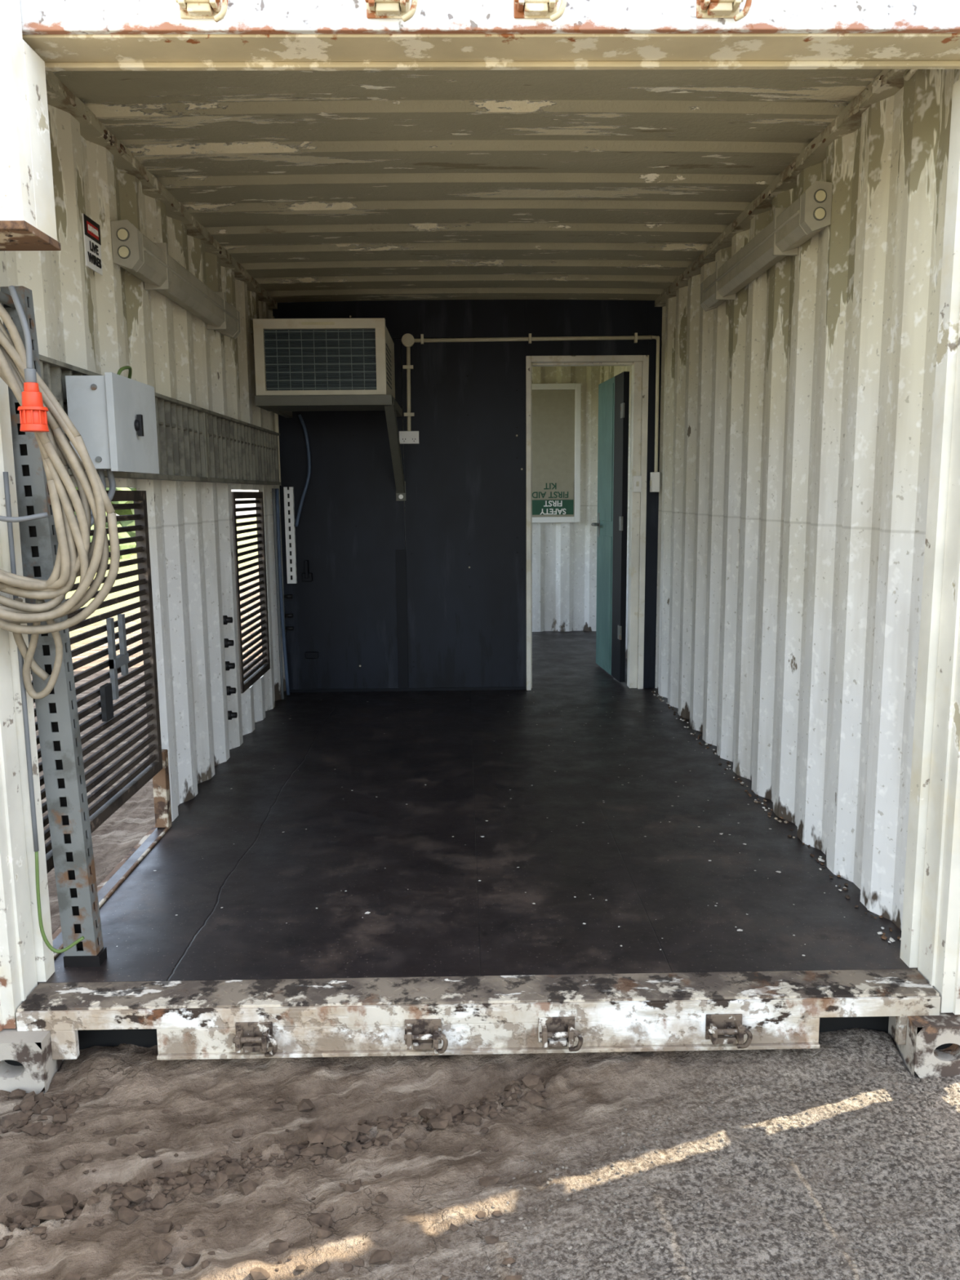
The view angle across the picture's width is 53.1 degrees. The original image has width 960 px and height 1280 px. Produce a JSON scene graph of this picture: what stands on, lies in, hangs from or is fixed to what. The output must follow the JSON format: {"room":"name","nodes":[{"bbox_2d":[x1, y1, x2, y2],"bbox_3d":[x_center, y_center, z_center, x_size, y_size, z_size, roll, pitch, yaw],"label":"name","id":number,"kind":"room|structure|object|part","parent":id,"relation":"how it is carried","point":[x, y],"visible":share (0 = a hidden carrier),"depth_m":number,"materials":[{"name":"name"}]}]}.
{"room":"shipping container","nodes":[
{"label":"shipping container","id":0,"kind":"room"},
{"bbox_2d":[0,104,285,821],"bbox_3d":[-1.244,-0.770,5.396,0.036,2.400,6.260,-1,9,-1],"label":"wall","id":1,"kind":"structure","parent":0,"point":[86,319],"depth_m":3.84,"materials":[{"name":"white metal"}]},
{"bbox_2d":[0,285,106,967],"bbox_3d":[-1.099,0.008,2.460,0.152,1.742,0.053,-1,9,-1],"label":"channel","id":2,"kind":"object","parent":1,"relation":"attached to","point":[57,714],"visible":0.65,"depth_m":2.48,"materials":[{"name":"metal"}]},
{"bbox_2d":[82,213,102,275],"bbox_3d":[-1.190,-1.214,2.957,0.008,0.150,0.130,-1,9,-1],"label":"warning sign","id":3,"kind":"object","parent":1,"relation":"attached to","point":[91,230],"visible":1,"depth_m":2.94,"materials":[{"name":"white plastic"}]},
{"bbox_2d":[31,489,162,873],"bbox_3d":[-1.182,0.053,2.972,0.055,1.020,1.060,-1,9,-1],"label":"louvered vent","id":4,"kind":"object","parent":1,"relation":"in","point":[107,805],"depth_m":3.17,"materials":[{"name":"metal"}]},
{"bbox_2d":[53,749,172,959],"bbox_3d":[-1.188,0.639,3.107,0.050,0.300,1.070,-1,9,-1],"label":"trim","id":5,"kind":"structure","parent":1,"relation":"attached to","point":[161,781],"depth_m":3.59,"materials":[{"name":"metal"}]},
{"bbox_2d":[39,354,280,484],"bbox_3d":[-1.168,-0.811,4.015,0.070,0.295,3.220,-1,9,-1],"label":"cable tray","id":6,"kind":"object","parent":1,"relation":"attached to","point":[195,443],"visible":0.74,"depth_m":3.94,"materials":[{"name":"metal"}]},
{"bbox_2d":[65,365,159,527],"bbox_3d":[-1.050,-0.494,2.793,0.174,0.640,0.622,-1,9,-1],"label":"enclosure","id":7,"kind":"object","parent":6,"relation":"attached to","point":[113,415],"visible":0.63,"depth_m":2.60,"materials":[{"name":"white plastic"}]},
{"bbox_2d":[44,71,277,941],"bbox_3d":[-1.227,-0.725,5.428,0.118,2.620,6.310,-1,9,-1],"label":"side rails","id":8,"kind":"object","parent":1,"relation":"attached to","point":[59,96],"depth_m":3.32,"materials":[{"name":"metal"}]},
{"bbox_2d":[111,219,240,339],"bbox_3d":[-1.163,-1.393,3.832,0.090,0.158,1.446,-1,9,-1],"label":"light","id":9,"kind":"object","parent":1,"relation":"attached to","point":[150,262],"visible":1,"depth_m":3.47,"materials":[{"name":"plastic"}]},
{"bbox_2d":[231,491,270,693],"bbox_3d":[-1.229,-0.281,5.136,0.035,1.010,0.700,-1,9,-1],"label":"louvered vent","id":10,"kind":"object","parent":1,"relation":"in","point":[251,677],"depth_m":5.15,"materials":[{"name":"metal"}]},
{"bbox_2d":[222,594,293,719],"bbox_3d":[-1.198,0.026,5.275,0.066,0.503,1.465,0,9,0],"label":"bolts","id":11,"kind":"object","parent":1,"relation":"attached to","point":[226,620],"visible":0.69,"depth_m":4.58,"materials":[{"name":"black metal"}]},
{"bbox_2d":[270,316,311,699],"bbox_3d":[-1.169,-0.780,5.793,0.136,2.261,0.331,5,10,32],"label":"cables","id":12,"kind":"object","parent":1,"relation":"attached to","point":[275,492],"visible":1,"depth_m":5.78,"materials":[{"name":"grey plastic"}]},
{"bbox_2d":[51,69,883,302],"bbox_3d":[-0.071,-1.969,5.238,2.410,0.039,6.350,-1,9,-1],"label":"ceiling","id":13,"kind":"structure","parent":0,"point":[322,185],"depth_m":3.39,"materials":[{"name":"paint"}]},
{"bbox_2d":[272,299,662,689],"bbox_3d":[-0.060,-0.870,5.979,2.350,2.400,0.056,-1,9,-1],"label":"wall","id":14,"kind":"structure","parent":0,"point":[441,604],"depth_m":5.96,"materials":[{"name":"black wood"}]},
{"bbox_2d":[283,486,297,583],"bbox_3d":[-1.167,-0.643,5.919,0.055,0.590,0.035,-1,9,-1],"label":"wall rail","id":15,"kind":"object","parent":14,"relation":"attached to","point":[289,506],"visible":1,"depth_m":5.91,"materials":[{"name":"grey metal"}]},
{"bbox_2d":[302,560,318,658],"bbox_3d":[-1.064,-0.188,6.013,0.080,0.620,0.059,-1,9,-1],"label":"bracket","id":16,"kind":"object","parent":14,"relation":"attached to","point":[306,576],"visible":1,"depth_m":5.97,"materials":[{"name":"black metal"}]},
{"bbox_2d":[254,395,405,501],"bbox_3d":[-0.814,-1.066,5.474,0.722,0.553,0.869,-1,9,-1],"label":"support bracket","id":17,"kind":"object","parent":14,"relation":"attached to","point":[283,406],"visible":1,"depth_m":5.09,"materials":[{"name":"grey metal"}]},
{"bbox_2d":[253,318,395,399],"bbox_3d":[-0.839,-1.534,5.407,0.680,0.386,0.822,-1,9,-1],"label":"air conditioner","id":18,"kind":"object","parent":17,"relation":"on","point":[293,356],"visible":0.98,"depth_m":5.03,"materials":[{"name":"beige plastic"}]},
{"bbox_2d":[289,686,526,692],"bbox_3d":[-0.465,0.316,6.126,1.520,0.018,0.008,-1,9,-1],"label":"baseboard","id":19,"kind":"structure","parent":14,"relation":"attached to","point":[507,687],"depth_m":6.12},
{"bbox_2d":[399,431,419,444],"bbox_3d":[-0.433,-1.238,5.875,0.120,0.075,0.037,-1,9,-1],"label":"power outlet","id":20,"kind":"object","parent":14,"relation":"attached to","point":[405,437],"visible":0.98,"depth_m":5.86,"materials":[{"name":"white plastic"}]},
{"bbox_2d":[401,333,659,471],"bbox_3d":[0.308,-1.424,5.832,1.549,0.852,0.090,-1,9,-1],"label":"conduit","id":21,"kind":"object","parent":14,"relation":"attached to","point":[408,340],"visible":1,"depth_m":5.80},
{"bbox_2d":[525,355,648,690],"bbox_3d":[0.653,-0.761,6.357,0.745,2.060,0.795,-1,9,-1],"label":"door frame","id":22,"kind":"structure","parent":14,"relation":"in","point":[639,363],"depth_m":5.96,"materials":[{"name":"paint"}]},
{"bbox_3d":[0.809,-0.798,6.688,0.059,0.170,0.134,-1,9,-1],"label":"handle","id":23,"kind":"part","parent":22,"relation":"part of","materials":[{"name":"metal"}]},
{"bbox_2d":[595,371,629,682],"bbox_3d":[0.880,-0.747,6.449,0.042,1.960,0.730,-1,9,-5],"label":"door leaf","id":24,"kind":"structure","parent":22,"relation":"attached to","point":[613,393],"depth_m":6.33,"materials":[{"name":"teal paint"}]},
{"bbox_2d":[633,475,641,492],"bbox_3d":[0.970,-0.961,5.919,0.050,0.100,0.019,-1,9,-1],"label":"light switch","id":25,"kind":"object","parent":22,"relation":"attached to","point":[637,479],"visible":1,"depth_m":5.91,"materials":[{"name":"white plastic"}]},
{"bbox_2d":[649,471,659,492],"bbox_3d":[1.066,-0.965,5.875,0.052,0.120,0.070,-1,9,-1],"label":"light switch","id":26,"kind":"object","parent":14,"relation":"attached to","point":[654,476],"visible":1,"depth_m":5.84,"materials":[{"name":"white plastic"}]},
{"bbox_2d":[37,631,917,984],"bbox_3d":[-0.051,0.414,5.616,2.410,0.030,6.300,-1,9,-1],"label":"floor","id":27,"kind":"structure","parent":0,"point":[448,922],"depth_m":3.31,"materials":[{"name":"black paint"}]},
{"bbox_2d":[116,690,901,955],"bbox_3d":[0.022,0.594,4.317,2.269,0.009,3.525,-1,9,-1],"label":"flakes","id":28,"kind":"object","parent":27,"relation":"on","point":[847,896],"visible":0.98,"depth_m":3.51,"materials":[{"name":"paint"}]},
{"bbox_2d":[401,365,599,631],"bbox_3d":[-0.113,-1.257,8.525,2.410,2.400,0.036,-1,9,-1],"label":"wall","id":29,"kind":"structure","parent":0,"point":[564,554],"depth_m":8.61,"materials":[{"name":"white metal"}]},
{"bbox_2d":[532,389,575,516],"bbox_3d":[0.493,-1.637,8.462,0.680,1.100,0.015,-1,9,-1],"label":"pane","id":30,"kind":"object","parent":29,"relation":"attached to","point":[553,410],"visible":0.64,"depth_m":8.43,"materials":[{"name":"beige glass"}]},
{"bbox_2d":[532,481,573,515],"bbox_3d":[0.495,-1.254,8.508,0.665,0.290,0.008,-1,9,-1],"label":"poster","id":31,"kind":"object","parent":30,"relation":"attached to","point":[537,486],"depth_m":8.51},
{"bbox_3d":[0.620,-1.321,8.496,0.323,0.132,0.001,-1,9,-1],"label":"poster text","id":32,"kind":"part","parent":31,"relation":"part of"},
{"bbox_3d":[0.646,-1.173,8.519,0.233,0.122,0.001,-1,9,-1],"label":"poster text","id":33,"kind":"part","parent":31,"relation":"part of"},
{"bbox_2d":[532,383,581,522],"bbox_3d":[0.494,-1.636,8.460,0.780,1.200,0.060,-1,9,-1],"label":"frame","id":34,"kind":"object","parent":29,"relation":"attached to","point":[577,387],"visible":0.52,"depth_m":8.43,"materials":[{"name":"white plastic"}]},
{"bbox_2d":[600,69,959,929],"bbox_3d":[1.122,-0.797,5.431,0.036,2.400,6.260,-1,9,-1],"label":"wall","id":35,"kind":"structure","parent":0,"point":[797,409],"depth_m":3.26,"materials":[{"name":"white metal"}]},
{"bbox_2d":[15,968,940,1060],"bbox_3d":[0.002,0.964,2.524,2.280,0.192,0.380,-1,9,-1],"label":"door sill","id":36,"kind":"structure","parent":35,"relation":"attached to","point":[531,1014],"depth_m":2.38,"materials":[{"name":"metal"}]},
{"bbox_2d":[19,0,959,71],"bbox_3d":[-0.018,-1.487,2.062,2.440,0.442,0.275,-1,9,-1],"label":"beam","id":37,"kind":"structure","parent":35,"relation":"attached to","point":[68,35],"depth_m":2.02,"materials":[{"name":"metal"}]},
{"bbox_2d":[699,181,832,311],"bbox_3d":[1.075,-1.501,3.778,0.090,0.158,1.396,-1,9,-1],"label":"light","id":38,"kind":"object","parent":35,"relation":"attached to","point":[792,226],"visible":1,"depth_m":3.43,"materials":[{"name":"plastic"}]},
{"bbox_2d":[654,69,917,306],"bbox_3d":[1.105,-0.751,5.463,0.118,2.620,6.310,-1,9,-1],"label":"top side rail","id":39,"kind":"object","parent":35,"relation":"attached to","point":[888,82],"depth_m":3.28,"materials":[{"name":"metal"}]},
{"label":"outside","id":40,"kind":"structure","parent":0,"visible":0},
{"bbox_2d":[0,517,959,1279],"bbox_3d":[-0.193,1.116,2.100,129.182,0.087,126.851,-1,9,-1],"label":"ground","id":41,"kind":"structure","parent":40,"point":[589,1092],"depth_m":2.07,"materials":[{"name":"grey asphalt"}]},
{"bbox_2d":[0,302,64,1093],"bbox_3d":[-1.149,-0.184,2.267,0.165,2.560,0.265,-1,9,-1],"label":"post","id":42,"kind":"object","parent":41,"relation":"on","point":[26,960],"visible":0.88,"depth_m":2.35,"materials":[{"name":"metal"}]},
{"bbox_2d":[0,0,61,250],"bbox_3d":[-1.086,-1.108,2.022,0.295,0.520,0.183,-1,9,-1],"label":"housing","id":43,"kind":"object","parent":42,"relation":"attached to","point":[28,222],"visible":1,"depth_m":1.99,"materials":[{"name":"paint"}]},
{"bbox_2d":[3,471,84,953],"bbox_3d":[-1.074,0.200,2.377,0.105,1.214,0.021,-3,9,-16],"label":"earth wire","id":44,"kind":"object","parent":42,"relation":"attached to","point":[6,478],"visible":0.92,"depth_m":2.38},
{"bbox_2d":[0,291,119,699],"bbox_3d":[-1.117,-0.340,2.239,0.486,0.998,0.252,-5,10,-25],"label":"coiled cable","id":45,"kind":"object","parent":42,"relation":"hanging from","point":[75,556],"visible":0.91,"depth_m":2.22,"materials":[{"name":"rubber"}]},
{"bbox_2d":[8,285,48,431],"bbox_3d":[-1.002,-0.622,2.122,0.078,0.317,0.068,-1,9,-1],"label":"plug","id":46,"kind":"object","parent":45,"relation":"attached to","point":[33,414],"visible":1,"depth_m":2.12,"materials":[{"name":"orange plastic"}]},
{"bbox_2d":[74,486,136,559],"bbox_3d":[-9.177,-1.376,11.725,3.214,3.262,28.829,-1,9,-1],"label":"hedge","id":47,"kind":"object","parent":41,"relation":"on","point":[120,512],"visible":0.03,"depth_m":22.41,"materials":[{"name":"green plant"}]},
{"bbox_2d":[0,1073,550,1279],"bbox_3d":[-0.473,1.132,1.993,1.322,0.094,0.764,-1,9,-1],"label":"dirt","id":48,"kind":"structure","parent":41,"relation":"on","point":[327,1141],"depth_m":2.05,"materials":[{"name":"brown soil"}]},
{"bbox_2d":[448,1076,959,1279],"bbox_3d":[0.640,1.129,1.988,1.650,0.034,0.734,-1,9,-1],"label":"gravel","id":49,"kind":"object","parent":41,"relation":"on","point":[769,1171],"visible":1,"depth_m":1.97,"materials":[{"name":"grey gravel"}]},
{"bbox_2d":[888,79,959,1078],"bbox_3d":[1.135,-0.209,2.301,0.165,2.560,0.265,-1,9,-1],"label":"post","id":50,"kind":"object","parent":41,"relation":"on","point":[930,943],"visible":0.91,"depth_m":2.36,"materials":[{"name":"metal"}]}
]}

